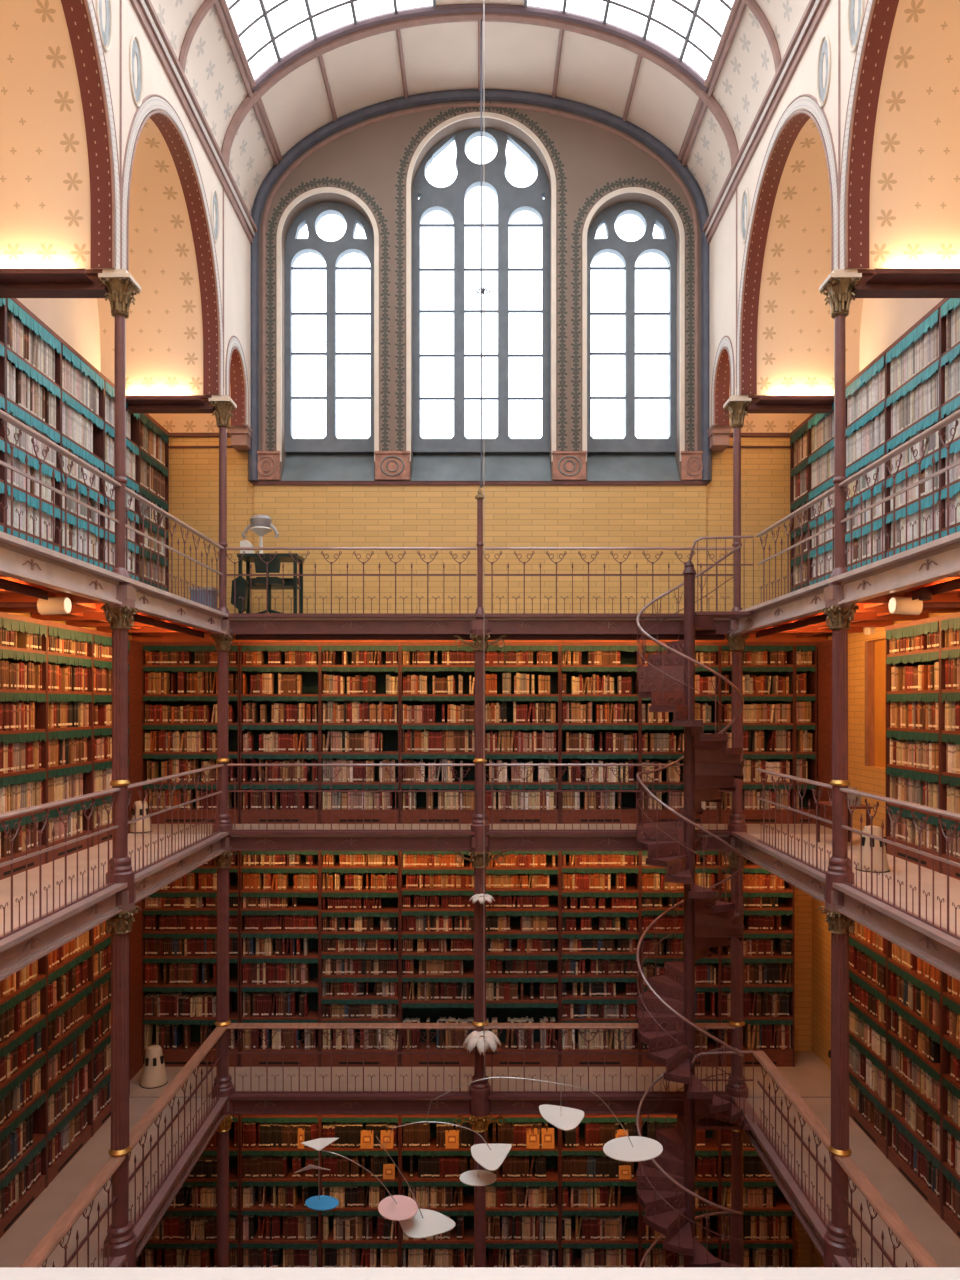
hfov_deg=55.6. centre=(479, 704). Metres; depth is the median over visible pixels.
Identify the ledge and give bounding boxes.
[0,1267,959,1279]
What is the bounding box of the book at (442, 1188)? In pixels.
[441,1186,443,1207]
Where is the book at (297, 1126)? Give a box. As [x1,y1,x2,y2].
[296,1122,299,1146]
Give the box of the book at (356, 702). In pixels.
[355,701,358,722]
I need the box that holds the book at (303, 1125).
[302,1122,305,1146]
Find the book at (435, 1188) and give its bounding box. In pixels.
[434,1187,436,1207]
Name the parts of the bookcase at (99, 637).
panel, shelf, shelf, shelf, shelf, shelf, shelf, panel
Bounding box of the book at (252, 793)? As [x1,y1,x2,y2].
[251,789,256,809]
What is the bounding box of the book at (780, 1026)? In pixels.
[779,1025,781,1048]
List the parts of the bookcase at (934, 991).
panel, shelf, shelf, shelf, shelf, shelf, shelf, panel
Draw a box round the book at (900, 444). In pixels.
[899,443,901,469]
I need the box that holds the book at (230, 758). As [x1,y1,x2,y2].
[228,758,231,781]
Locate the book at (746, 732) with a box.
[743,730,747,751]
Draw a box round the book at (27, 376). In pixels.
[26,374,28,410]
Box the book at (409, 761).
[408,759,411,781]
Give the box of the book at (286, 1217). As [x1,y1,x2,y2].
[285,1215,287,1239]
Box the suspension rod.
[481,19,481,487]
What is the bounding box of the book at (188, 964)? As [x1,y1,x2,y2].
[187,963,189,983]
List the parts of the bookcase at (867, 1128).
shelf, shelf, shelf, shelf, shelf, shelf, panel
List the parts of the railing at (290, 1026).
rail, rail, handrail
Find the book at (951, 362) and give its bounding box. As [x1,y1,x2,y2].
[951,362,951,397]
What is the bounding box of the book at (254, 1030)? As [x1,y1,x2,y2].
[253,1029,255,1048]
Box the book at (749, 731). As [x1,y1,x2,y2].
[745,730,750,751]
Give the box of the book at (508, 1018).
[505,1017,510,1048]
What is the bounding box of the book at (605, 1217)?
[604,1216,606,1239]
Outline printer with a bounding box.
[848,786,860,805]
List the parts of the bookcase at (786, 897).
panel, shelf, shelf, shelf, shelf, shelf, shelf, shelf, shelf, panel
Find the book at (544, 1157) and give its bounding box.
[543,1155,545,1177]
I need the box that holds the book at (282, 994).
[281,991,285,1016]
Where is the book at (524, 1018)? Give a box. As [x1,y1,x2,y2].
[524,1018,525,1048]
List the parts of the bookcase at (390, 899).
panel, shelf, shelf, shelf, shelf, shelf, shelf, shelf, shelf, shelf, panel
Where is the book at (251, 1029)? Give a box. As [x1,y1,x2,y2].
[251,1029,252,1048]
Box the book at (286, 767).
[285,761,287,781]
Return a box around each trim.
[0,269,108,297]
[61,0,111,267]
[96,0,112,51]
[120,0,121,260]
[121,94,223,394]
[126,395,215,413]
[129,35,143,106]
[130,0,256,243]
[139,112,218,394]
[169,433,232,447]
[179,0,216,72]
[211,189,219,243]
[214,0,282,165]
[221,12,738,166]
[223,188,223,342]
[225,336,248,425]
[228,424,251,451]
[230,349,244,425]
[248,89,711,480]
[252,3,707,92]
[252,481,707,485]
[257,451,279,479]
[318,55,336,120]
[374,451,409,479]
[396,29,407,97]
[478,21,480,89]
[552,29,563,97]
[552,451,586,479]
[623,55,641,120]
[677,0,745,165]
[681,451,702,479]
[703,0,829,243]
[708,424,730,451]
[711,336,734,425]
[715,349,729,425]
[727,433,789,447]
[736,94,838,394]
[736,188,736,342]
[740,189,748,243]
[741,112,820,394]
[743,0,780,72]
[744,395,833,413]
[816,35,830,106]
[838,0,839,260]
[847,0,863,51]
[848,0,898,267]
[851,269,959,297]
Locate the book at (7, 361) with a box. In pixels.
[7,361,8,397]
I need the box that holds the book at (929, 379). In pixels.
[929,379,929,411]
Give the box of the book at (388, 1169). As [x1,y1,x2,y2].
[383,1164,394,1178]
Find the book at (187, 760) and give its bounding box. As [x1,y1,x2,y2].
[186,759,191,781]
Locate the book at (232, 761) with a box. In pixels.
[230,758,235,781]
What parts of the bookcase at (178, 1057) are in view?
panel, shelf, shelf, shelf, shelf, shelf, shelf, shelf, shelf, panel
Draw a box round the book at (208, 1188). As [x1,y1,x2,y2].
[207,1187,209,1206]
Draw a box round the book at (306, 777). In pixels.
[304,761,308,781]
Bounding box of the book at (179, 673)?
[178,671,183,693]
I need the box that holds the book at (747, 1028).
[744,1024,750,1048]
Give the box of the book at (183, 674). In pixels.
[181,672,186,693]
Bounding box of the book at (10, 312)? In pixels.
[10,312,13,350]
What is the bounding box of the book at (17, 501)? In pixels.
[16,500,19,528]
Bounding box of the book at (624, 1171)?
[619,1165,630,1178]
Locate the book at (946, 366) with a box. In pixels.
[945,365,948,401]
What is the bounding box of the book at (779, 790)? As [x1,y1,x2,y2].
[777,789,782,809]
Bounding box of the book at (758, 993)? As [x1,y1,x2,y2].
[756,992,760,1016]
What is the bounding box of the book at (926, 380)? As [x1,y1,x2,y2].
[925,379,928,414]
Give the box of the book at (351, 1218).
[350,1216,353,1239]
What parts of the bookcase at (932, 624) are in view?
panel, shelf, shelf, shelf, shelf, shelf, shelf, panel, panel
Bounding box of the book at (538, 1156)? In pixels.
[538,1156,539,1177]
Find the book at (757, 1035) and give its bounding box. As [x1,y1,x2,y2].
[754,1024,759,1048]
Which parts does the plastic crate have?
lid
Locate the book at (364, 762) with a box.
[363,760,365,781]
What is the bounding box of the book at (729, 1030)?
[727,1029,730,1049]
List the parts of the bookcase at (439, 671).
panel, shelf, shelf, shelf, shelf, shelf, shelf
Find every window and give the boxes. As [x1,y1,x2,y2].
[218,0,435,87]
[266,176,389,480]
[395,101,566,480]
[524,0,741,87]
[571,176,694,480]
[865,639,885,767]
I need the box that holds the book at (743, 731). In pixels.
[743,731,744,751]
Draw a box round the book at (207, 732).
[206,731,212,751]
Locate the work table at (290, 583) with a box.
[237,553,303,612]
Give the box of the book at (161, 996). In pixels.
[160,992,165,1016]
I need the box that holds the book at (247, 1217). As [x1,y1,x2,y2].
[246,1215,248,1239]
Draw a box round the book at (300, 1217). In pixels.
[299,1215,301,1239]
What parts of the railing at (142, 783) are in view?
rail, handrail, rail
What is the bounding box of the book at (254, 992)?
[253,992,255,1016]
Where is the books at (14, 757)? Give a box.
[0,303,959,1266]
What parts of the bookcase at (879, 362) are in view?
panel, shelf, shelf, shelf, shelf, shelf, panel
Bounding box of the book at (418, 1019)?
[417,1018,419,1049]
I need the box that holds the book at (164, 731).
[163,729,168,751]
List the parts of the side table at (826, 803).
leg, leg, leg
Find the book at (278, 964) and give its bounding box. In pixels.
[277,963,279,983]
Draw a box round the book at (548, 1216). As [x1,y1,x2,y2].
[548,1216,549,1239]
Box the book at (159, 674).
[158,673,160,693]
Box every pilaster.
[130,640,142,819]
[130,900,142,1079]
[817,640,831,828]
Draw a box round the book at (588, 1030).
[587,1029,589,1048]
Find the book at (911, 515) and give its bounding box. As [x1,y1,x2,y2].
[911,515,912,539]
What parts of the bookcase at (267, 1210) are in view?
panel, shelf, shelf, shelf, shelf, shelf, panel, shelf, panel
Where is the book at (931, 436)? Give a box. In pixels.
[930,424,932,452]
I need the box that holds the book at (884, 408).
[884,408,884,441]
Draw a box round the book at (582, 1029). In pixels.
[582,1029,583,1048]
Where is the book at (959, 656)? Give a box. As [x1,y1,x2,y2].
[953,656,959,688]
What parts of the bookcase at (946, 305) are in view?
shelf, shelf, shelf, shelf, shelf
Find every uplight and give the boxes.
[0,268,93,283]
[113,396,204,404]
[755,396,833,404]
[866,268,959,283]
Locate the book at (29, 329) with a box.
[29,329,30,363]
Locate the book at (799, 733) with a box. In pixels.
[796,730,802,751]
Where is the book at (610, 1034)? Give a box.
[609,1029,613,1048]
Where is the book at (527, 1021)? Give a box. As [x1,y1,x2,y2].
[526,1016,528,1048]
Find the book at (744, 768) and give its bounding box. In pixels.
[743,758,745,781]
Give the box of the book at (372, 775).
[370,760,374,781]
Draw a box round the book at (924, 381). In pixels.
[924,381,924,415]
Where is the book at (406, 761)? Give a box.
[405,760,407,781]
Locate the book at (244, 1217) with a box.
[243,1215,245,1239]
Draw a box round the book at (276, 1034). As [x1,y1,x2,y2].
[275,1029,277,1048]
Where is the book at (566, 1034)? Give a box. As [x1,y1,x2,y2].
[565,1029,567,1048]
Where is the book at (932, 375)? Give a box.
[932,375,933,410]
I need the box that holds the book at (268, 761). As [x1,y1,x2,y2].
[267,759,271,781]
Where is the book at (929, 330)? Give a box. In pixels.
[928,328,930,364]
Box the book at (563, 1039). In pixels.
[562,1029,564,1048]
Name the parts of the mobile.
folded plate, folded plate, plate, wire arm, plate, wire arm, plate, wire arm, plate, plate, wire arm, plate, plate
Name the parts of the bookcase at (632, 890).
panel, shelf, shelf, shelf, shelf, shelf, shelf, shelf, shelf, shelf, panel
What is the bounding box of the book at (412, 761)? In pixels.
[411,759,414,781]
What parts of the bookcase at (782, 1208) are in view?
panel, shelf, shelf, panel, shelf, shelf, shelf, panel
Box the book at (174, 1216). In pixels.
[173,1216,175,1239]
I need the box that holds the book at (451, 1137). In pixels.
[445,1130,458,1148]
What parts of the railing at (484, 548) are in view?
rail, rail, handrail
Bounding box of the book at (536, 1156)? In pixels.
[534,1155,537,1177]
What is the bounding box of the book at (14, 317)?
[14,317,15,351]
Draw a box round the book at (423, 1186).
[423,1186,424,1207]
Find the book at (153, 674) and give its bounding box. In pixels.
[152,673,155,693]
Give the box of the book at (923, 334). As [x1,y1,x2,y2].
[923,334,923,367]
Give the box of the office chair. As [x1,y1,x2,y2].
[253,555,284,612]
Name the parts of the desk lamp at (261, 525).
arm, arm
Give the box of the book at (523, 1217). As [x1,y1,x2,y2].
[522,1216,524,1239]
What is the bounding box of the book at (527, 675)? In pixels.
[526,674,528,693]
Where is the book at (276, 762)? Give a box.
[275,760,278,781]
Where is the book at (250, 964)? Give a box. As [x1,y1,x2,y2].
[249,962,251,983]
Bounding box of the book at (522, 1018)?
[521,1017,523,1048]
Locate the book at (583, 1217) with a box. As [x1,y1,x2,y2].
[581,1216,584,1239]
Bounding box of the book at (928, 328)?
[926,328,929,365]
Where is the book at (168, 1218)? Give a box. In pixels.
[167,1215,170,1239]
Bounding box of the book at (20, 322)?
[20,322,22,357]
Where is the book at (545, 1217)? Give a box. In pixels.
[544,1216,547,1239]
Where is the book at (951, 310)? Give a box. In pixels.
[951,310,952,346]
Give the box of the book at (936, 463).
[934,462,937,490]
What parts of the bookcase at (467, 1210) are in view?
panel, shelf, shelf, shelf, shelf, shelf, shelf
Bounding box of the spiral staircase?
[636,535,753,1266]
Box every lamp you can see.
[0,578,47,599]
[0,597,71,614]
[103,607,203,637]
[235,634,470,639]
[242,515,278,552]
[463,1030,500,1054]
[469,894,494,903]
[488,634,724,639]
[756,607,856,637]
[888,597,959,614]
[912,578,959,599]
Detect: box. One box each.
[240,540,254,552]
[864,627,874,634]
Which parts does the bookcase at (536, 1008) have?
shelf, shelf, shelf, shelf, shelf, shelf, shelf, shelf, panel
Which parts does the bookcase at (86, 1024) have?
panel, shelf, shelf, shelf, shelf, shelf, shelf, panel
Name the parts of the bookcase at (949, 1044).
shelf, shelf, shelf, shelf, shelf, shelf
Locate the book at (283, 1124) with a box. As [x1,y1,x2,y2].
[281,1122,285,1146]
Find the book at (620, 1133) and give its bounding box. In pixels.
[615,1129,627,1137]
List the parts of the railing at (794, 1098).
handrail, rail, rail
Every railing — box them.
[0,410,120,571]
[0,788,120,939]
[20,1155,125,1266]
[125,487,223,610]
[128,764,223,873]
[129,1026,226,1228]
[226,547,476,613]
[226,1023,476,1092]
[227,764,474,830]
[483,547,733,613]
[483,1023,734,1092]
[485,764,731,830]
[752,1051,830,1228]
[756,487,834,601]
[756,768,831,873]
[834,1155,939,1266]
[839,410,959,571]
[839,788,959,939]
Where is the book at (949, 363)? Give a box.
[949,363,950,398]
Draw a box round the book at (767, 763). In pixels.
[766,762,768,781]
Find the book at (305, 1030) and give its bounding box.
[304,1029,307,1049]
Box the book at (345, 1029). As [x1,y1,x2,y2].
[345,1029,346,1048]
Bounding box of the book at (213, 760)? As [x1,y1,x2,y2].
[212,759,215,781]
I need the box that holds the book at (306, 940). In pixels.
[304,938,308,955]
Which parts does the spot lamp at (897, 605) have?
lamp arm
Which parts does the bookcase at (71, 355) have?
panel, shelf, shelf, shelf, shelf, shelf, panel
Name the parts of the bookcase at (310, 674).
panel, shelf, shelf, shelf, shelf, shelf, shelf, panel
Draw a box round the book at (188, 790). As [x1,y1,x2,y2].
[187,789,192,809]
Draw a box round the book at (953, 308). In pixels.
[953,308,954,345]
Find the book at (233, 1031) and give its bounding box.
[231,1029,236,1048]
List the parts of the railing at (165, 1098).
rail, rail, handrail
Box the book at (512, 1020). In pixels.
[511,1019,513,1048]
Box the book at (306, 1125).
[305,1122,308,1147]
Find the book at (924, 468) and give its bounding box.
[923,468,924,495]
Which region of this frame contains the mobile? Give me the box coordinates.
[294,1046,662,1238]
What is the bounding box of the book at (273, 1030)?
[272,1029,274,1048]
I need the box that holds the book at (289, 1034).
[288,1029,290,1048]
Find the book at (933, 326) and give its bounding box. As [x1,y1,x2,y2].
[933,326,934,360]
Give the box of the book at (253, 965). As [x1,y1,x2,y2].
[252,963,254,983]
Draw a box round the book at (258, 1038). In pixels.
[256,1029,260,1048]
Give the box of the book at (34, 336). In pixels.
[32,331,36,366]
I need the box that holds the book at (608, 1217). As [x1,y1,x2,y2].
[607,1216,609,1239]
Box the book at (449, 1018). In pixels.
[448,1017,450,1048]
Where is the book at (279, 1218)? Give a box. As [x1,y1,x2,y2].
[277,1215,281,1239]
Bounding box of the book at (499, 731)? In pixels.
[497,730,500,751]
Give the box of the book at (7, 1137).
[7,1137,7,1167]
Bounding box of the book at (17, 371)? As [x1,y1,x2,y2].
[15,369,20,405]
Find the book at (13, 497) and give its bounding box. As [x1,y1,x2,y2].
[13,497,13,526]
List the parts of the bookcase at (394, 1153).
panel, shelf, shelf, shelf, shelf, shelf, shelf, panel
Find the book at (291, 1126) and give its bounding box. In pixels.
[290,1122,293,1146]
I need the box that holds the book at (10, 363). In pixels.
[9,362,11,399]
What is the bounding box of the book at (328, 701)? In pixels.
[328,701,329,722]
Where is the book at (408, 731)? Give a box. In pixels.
[407,729,410,751]
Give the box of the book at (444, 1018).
[443,1017,445,1048]
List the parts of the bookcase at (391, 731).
panel, shelf, shelf, shelf, shelf, shelf, shelf, panel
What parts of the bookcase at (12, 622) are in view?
panel, shelf, shelf, shelf, shelf, shelf, shelf, panel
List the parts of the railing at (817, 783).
rail, handrail, rail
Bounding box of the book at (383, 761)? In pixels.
[382,759,384,781]
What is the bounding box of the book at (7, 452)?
[7,452,8,482]
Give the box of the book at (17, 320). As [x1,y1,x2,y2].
[16,319,18,354]
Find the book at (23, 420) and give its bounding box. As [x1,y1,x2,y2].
[23,420,24,449]
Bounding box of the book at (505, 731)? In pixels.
[504,730,506,751]
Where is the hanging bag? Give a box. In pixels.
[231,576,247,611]
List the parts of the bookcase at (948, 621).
panel, shelf, shelf, shelf, shelf, shelf, shelf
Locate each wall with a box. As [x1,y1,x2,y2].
[0,0,92,268]
[9,298,140,1266]
[87,0,250,427]
[169,437,811,1266]
[250,101,709,612]
[709,0,872,427]
[812,298,950,1266]
[867,0,959,268]
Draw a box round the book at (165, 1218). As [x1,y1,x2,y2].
[164,1215,168,1239]
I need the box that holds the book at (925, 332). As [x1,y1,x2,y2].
[924,332,925,367]
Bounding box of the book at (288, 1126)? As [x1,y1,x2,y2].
[287,1123,290,1147]
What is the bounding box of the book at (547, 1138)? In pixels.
[542,1128,554,1148]
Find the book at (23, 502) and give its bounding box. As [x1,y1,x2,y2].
[22,501,24,530]
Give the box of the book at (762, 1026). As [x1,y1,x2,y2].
[761,1025,763,1048]
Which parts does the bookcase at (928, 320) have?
panel, shelf, shelf, shelf, shelf, shelf, panel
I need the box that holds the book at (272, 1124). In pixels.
[271,1122,274,1146]
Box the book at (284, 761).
[283,760,287,781]
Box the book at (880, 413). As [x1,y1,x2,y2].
[880,413,880,443]
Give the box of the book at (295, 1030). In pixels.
[294,1029,296,1048]
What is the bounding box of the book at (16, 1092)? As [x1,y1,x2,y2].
[12,1080,19,1110]
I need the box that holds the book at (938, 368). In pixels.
[938,368,938,406]
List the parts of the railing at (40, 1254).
rail, rail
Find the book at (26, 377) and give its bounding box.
[26,377,26,409]
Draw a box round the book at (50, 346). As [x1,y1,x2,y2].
[50,346,51,379]
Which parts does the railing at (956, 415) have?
handrail, rail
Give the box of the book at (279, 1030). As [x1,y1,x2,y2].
[278,1029,280,1049]
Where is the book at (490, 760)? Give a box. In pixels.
[489,759,491,781]
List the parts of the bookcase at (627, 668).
panel, shelf, shelf, shelf, shelf, shelf, shelf, panel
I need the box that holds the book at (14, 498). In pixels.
[14,498,15,527]
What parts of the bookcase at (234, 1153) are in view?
panel, shelf, shelf, panel, shelf, shelf, shelf, panel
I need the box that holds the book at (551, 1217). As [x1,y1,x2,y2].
[550,1216,553,1239]
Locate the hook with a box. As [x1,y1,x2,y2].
[475,288,490,293]
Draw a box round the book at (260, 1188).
[259,1186,263,1207]
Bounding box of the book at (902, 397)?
[901,396,904,430]
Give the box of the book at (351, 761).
[350,760,352,781]
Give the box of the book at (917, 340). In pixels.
[917,340,918,372]
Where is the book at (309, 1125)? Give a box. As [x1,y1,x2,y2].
[308,1122,311,1147]
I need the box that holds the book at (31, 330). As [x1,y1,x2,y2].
[31,330,31,364]
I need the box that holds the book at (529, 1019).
[528,1018,530,1048]
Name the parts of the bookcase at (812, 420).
panel, shelf, shelf, shelf, shelf, shelf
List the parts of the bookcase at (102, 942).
panel, shelf, shelf, shelf, shelf, shelf, shelf, panel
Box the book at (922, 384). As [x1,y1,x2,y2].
[921,382,923,417]
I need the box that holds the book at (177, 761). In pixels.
[176,759,178,781]
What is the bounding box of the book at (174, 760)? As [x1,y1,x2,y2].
[173,758,179,781]
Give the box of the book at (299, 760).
[297,759,301,781]
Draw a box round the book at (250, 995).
[247,992,252,1016]
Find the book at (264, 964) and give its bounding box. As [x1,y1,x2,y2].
[263,962,265,983]
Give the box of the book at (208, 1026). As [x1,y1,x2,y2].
[207,1025,209,1037]
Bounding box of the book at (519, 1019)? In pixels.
[518,1018,520,1048]
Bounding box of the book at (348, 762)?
[347,760,349,781]
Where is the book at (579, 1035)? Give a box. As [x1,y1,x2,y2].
[578,1029,581,1048]
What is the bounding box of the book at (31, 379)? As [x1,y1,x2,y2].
[30,377,32,413]
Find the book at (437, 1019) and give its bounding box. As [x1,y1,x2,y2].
[437,1019,438,1048]
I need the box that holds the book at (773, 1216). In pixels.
[773,1216,774,1239]
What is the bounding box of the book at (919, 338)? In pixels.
[919,338,919,370]
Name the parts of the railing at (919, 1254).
rail, rail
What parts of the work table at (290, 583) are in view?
leg, leg, leg, leg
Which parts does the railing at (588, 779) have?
handrail, rail, rail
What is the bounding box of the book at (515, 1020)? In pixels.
[514,1018,516,1048]
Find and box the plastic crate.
[188,587,218,608]
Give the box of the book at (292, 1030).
[291,1029,293,1048]
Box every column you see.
[98,269,140,1266]
[209,395,236,1266]
[454,487,505,1266]
[723,395,750,1265]
[819,269,861,1266]
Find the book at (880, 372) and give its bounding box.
[879,368,882,401]
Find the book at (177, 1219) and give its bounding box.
[175,1215,180,1239]
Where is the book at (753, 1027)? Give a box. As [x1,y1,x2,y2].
[751,1024,755,1048]
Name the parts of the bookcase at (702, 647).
panel, shelf, shelf, shelf, shelf, shelf, shelf, panel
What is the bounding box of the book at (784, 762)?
[779,760,785,781]
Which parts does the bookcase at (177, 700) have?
panel, shelf, shelf, shelf, shelf, shelf, shelf, panel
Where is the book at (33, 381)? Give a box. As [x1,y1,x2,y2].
[33,381,33,413]
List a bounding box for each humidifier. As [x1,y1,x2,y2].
[130,800,151,832]
[140,1045,167,1088]
[855,825,889,872]
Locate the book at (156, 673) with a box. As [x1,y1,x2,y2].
[156,673,157,693]
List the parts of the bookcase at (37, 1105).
shelf, shelf, shelf, shelf, shelf, shelf, panel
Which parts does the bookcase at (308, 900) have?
panel, shelf, shelf, shelf, shelf, shelf, shelf, shelf, shelf, panel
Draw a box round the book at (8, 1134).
[8,1134,9,1166]
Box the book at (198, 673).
[197,672,199,693]
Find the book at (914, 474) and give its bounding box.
[914,474,915,499]
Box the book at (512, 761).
[511,759,513,781]
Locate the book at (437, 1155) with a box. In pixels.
[437,1155,438,1177]
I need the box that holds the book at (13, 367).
[12,365,14,401]
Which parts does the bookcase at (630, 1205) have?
panel, shelf, shelf, shelf, shelf, shelf, shelf, panel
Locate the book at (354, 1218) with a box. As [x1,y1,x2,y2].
[353,1215,355,1239]
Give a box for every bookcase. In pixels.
[0,298,5,532]
[0,612,47,879]
[0,955,46,1237]
[6,298,61,552]
[47,621,93,862]
[47,928,92,1186]
[61,339,104,567]
[93,630,129,845]
[93,928,129,1135]
[104,377,139,580]
[140,414,168,591]
[141,1115,239,1266]
[142,642,239,823]
[142,851,239,1066]
[240,642,319,823]
[240,851,319,1066]
[240,1115,319,1266]
[320,642,399,823]
[320,851,399,1066]
[320,1115,399,1266]
[400,642,474,823]
[400,851,473,1066]
[400,1115,473,1266]
[485,642,559,823]
[486,851,559,1066]
[486,1115,559,1266]
[560,642,639,823]
[560,851,639,1066]
[560,1115,639,1266]
[640,642,719,823]
[640,851,719,1066]
[640,1115,719,1266]
[720,642,794,823]
[720,851,794,1066]
[720,1130,794,1266]
[790,419,807,591]
[795,642,816,823]
[807,395,834,585]
[845,350,885,570]
[849,933,886,1157]
[885,303,939,557]
[885,616,939,872]
[887,940,940,1217]
[939,298,959,537]
[939,612,959,879]
[941,971,959,1237]
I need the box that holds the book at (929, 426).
[928,426,929,453]
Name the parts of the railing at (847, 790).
handrail, rail, rail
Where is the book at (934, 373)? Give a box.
[934,373,936,408]
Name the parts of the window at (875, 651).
frame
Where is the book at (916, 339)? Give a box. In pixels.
[915,339,918,373]
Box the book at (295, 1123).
[293,1122,296,1147]
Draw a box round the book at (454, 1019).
[453,1017,455,1048]
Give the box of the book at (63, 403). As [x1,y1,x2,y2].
[62,401,64,434]
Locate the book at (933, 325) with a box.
[931,325,934,361]
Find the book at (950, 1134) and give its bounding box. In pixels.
[950,1134,950,1165]
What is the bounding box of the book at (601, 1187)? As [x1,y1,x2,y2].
[599,1186,602,1206]
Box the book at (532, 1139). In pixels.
[527,1128,538,1148]
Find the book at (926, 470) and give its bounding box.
[925,468,927,494]
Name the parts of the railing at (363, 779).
handrail, rail, rail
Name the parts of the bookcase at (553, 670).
shelf, shelf, shelf, shelf, shelf, shelf, panel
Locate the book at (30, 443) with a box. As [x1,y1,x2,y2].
[29,426,31,453]
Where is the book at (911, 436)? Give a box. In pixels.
[910,436,911,463]
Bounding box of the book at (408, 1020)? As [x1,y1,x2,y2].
[407,1018,409,1048]
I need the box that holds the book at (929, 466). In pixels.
[928,464,930,492]
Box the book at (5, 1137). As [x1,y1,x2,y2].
[5,1137,6,1170]
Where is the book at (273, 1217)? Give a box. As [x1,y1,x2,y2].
[272,1215,274,1239]
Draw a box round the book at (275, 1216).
[275,1216,276,1239]
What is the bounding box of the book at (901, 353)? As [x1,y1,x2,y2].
[901,353,901,384]
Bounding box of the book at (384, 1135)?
[380,1130,393,1148]
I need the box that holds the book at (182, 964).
[181,962,183,983]
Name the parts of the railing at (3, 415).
rail, handrail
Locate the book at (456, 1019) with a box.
[456,1019,457,1049]
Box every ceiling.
[93,118,202,394]
[149,388,230,432]
[150,0,274,213]
[261,22,698,155]
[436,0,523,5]
[685,0,809,213]
[729,388,810,432]
[757,118,866,394]
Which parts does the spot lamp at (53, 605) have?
lamp arm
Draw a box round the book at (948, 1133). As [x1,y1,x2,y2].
[948,1133,949,1163]
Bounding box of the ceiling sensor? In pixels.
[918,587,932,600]
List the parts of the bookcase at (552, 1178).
shelf, shelf, shelf, shelf, shelf, shelf, panel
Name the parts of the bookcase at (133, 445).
panel, shelf, shelf, shelf, shelf, shelf, panel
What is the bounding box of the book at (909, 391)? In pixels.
[908,391,909,425]
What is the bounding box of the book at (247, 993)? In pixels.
[245,992,249,1016]
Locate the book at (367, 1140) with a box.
[360,1130,373,1148]
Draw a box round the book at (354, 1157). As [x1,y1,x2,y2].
[353,1156,355,1177]
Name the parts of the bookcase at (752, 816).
panel, panel, shelf, shelf, shelf, shelf, shelf, shelf, panel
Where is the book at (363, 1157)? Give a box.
[362,1156,365,1177]
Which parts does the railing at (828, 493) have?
handrail, rail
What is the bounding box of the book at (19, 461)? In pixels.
[18,458,21,488]
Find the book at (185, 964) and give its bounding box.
[184,963,186,983]
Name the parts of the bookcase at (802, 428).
panel, shelf, shelf, panel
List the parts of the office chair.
backrest, seat, stem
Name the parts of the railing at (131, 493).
rail, handrail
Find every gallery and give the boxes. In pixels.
[0,531,227,632]
[0,832,227,980]
[0,1096,227,1266]
[128,824,855,850]
[129,1051,830,1114]
[132,614,827,644]
[732,832,959,980]
[732,1096,959,1266]
[735,531,959,632]
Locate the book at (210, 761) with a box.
[209,759,211,781]
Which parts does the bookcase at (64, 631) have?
panel, panel, shelf, shelf, shelf, shelf, shelf, shelf, panel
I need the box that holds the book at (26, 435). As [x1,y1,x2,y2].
[25,423,28,451]
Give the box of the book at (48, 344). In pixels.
[48,344,49,377]
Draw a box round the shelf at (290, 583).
[248,578,300,588]
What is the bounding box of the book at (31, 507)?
[31,507,32,533]
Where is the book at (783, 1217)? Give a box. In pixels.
[782,1216,784,1239]
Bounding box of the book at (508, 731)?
[507,730,509,751]
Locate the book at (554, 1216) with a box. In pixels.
[554,1216,555,1239]
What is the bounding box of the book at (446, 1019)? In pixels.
[446,1019,447,1049]
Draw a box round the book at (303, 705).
[301,703,306,722]
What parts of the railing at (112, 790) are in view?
rail, rail, handrail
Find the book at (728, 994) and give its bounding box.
[725,991,729,1016]
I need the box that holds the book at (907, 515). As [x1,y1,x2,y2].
[907,515,908,541]
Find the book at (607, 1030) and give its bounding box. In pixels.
[606,1029,608,1048]
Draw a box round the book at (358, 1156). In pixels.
[356,1155,359,1177]
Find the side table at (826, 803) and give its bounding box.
[814,801,872,841]
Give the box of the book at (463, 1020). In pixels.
[462,1019,464,1049]
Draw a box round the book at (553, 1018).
[552,1017,554,1049]
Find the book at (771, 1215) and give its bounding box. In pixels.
[771,1215,772,1239]
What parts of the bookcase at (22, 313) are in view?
panel, shelf, shelf, shelf, shelf, shelf, panel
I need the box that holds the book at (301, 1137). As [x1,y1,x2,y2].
[297,1128,304,1148]
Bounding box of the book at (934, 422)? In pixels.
[933,422,934,450]
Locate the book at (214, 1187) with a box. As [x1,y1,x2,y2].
[213,1186,215,1206]
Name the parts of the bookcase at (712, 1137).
panel, shelf, shelf, shelf, shelf, shelf, panel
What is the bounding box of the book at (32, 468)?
[31,467,34,494]
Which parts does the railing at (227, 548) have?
rail, handrail, rail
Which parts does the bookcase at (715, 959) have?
panel, shelf, shelf, shelf, shelf, shelf, shelf, shelf, shelf, panel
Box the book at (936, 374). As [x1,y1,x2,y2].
[936,374,936,407]
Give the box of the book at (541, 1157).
[540,1155,542,1177]
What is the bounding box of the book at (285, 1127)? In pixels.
[284,1122,288,1146]
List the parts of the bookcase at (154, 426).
shelf, shelf, shelf, shelf, shelf, panel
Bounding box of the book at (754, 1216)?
[754,1216,755,1239]

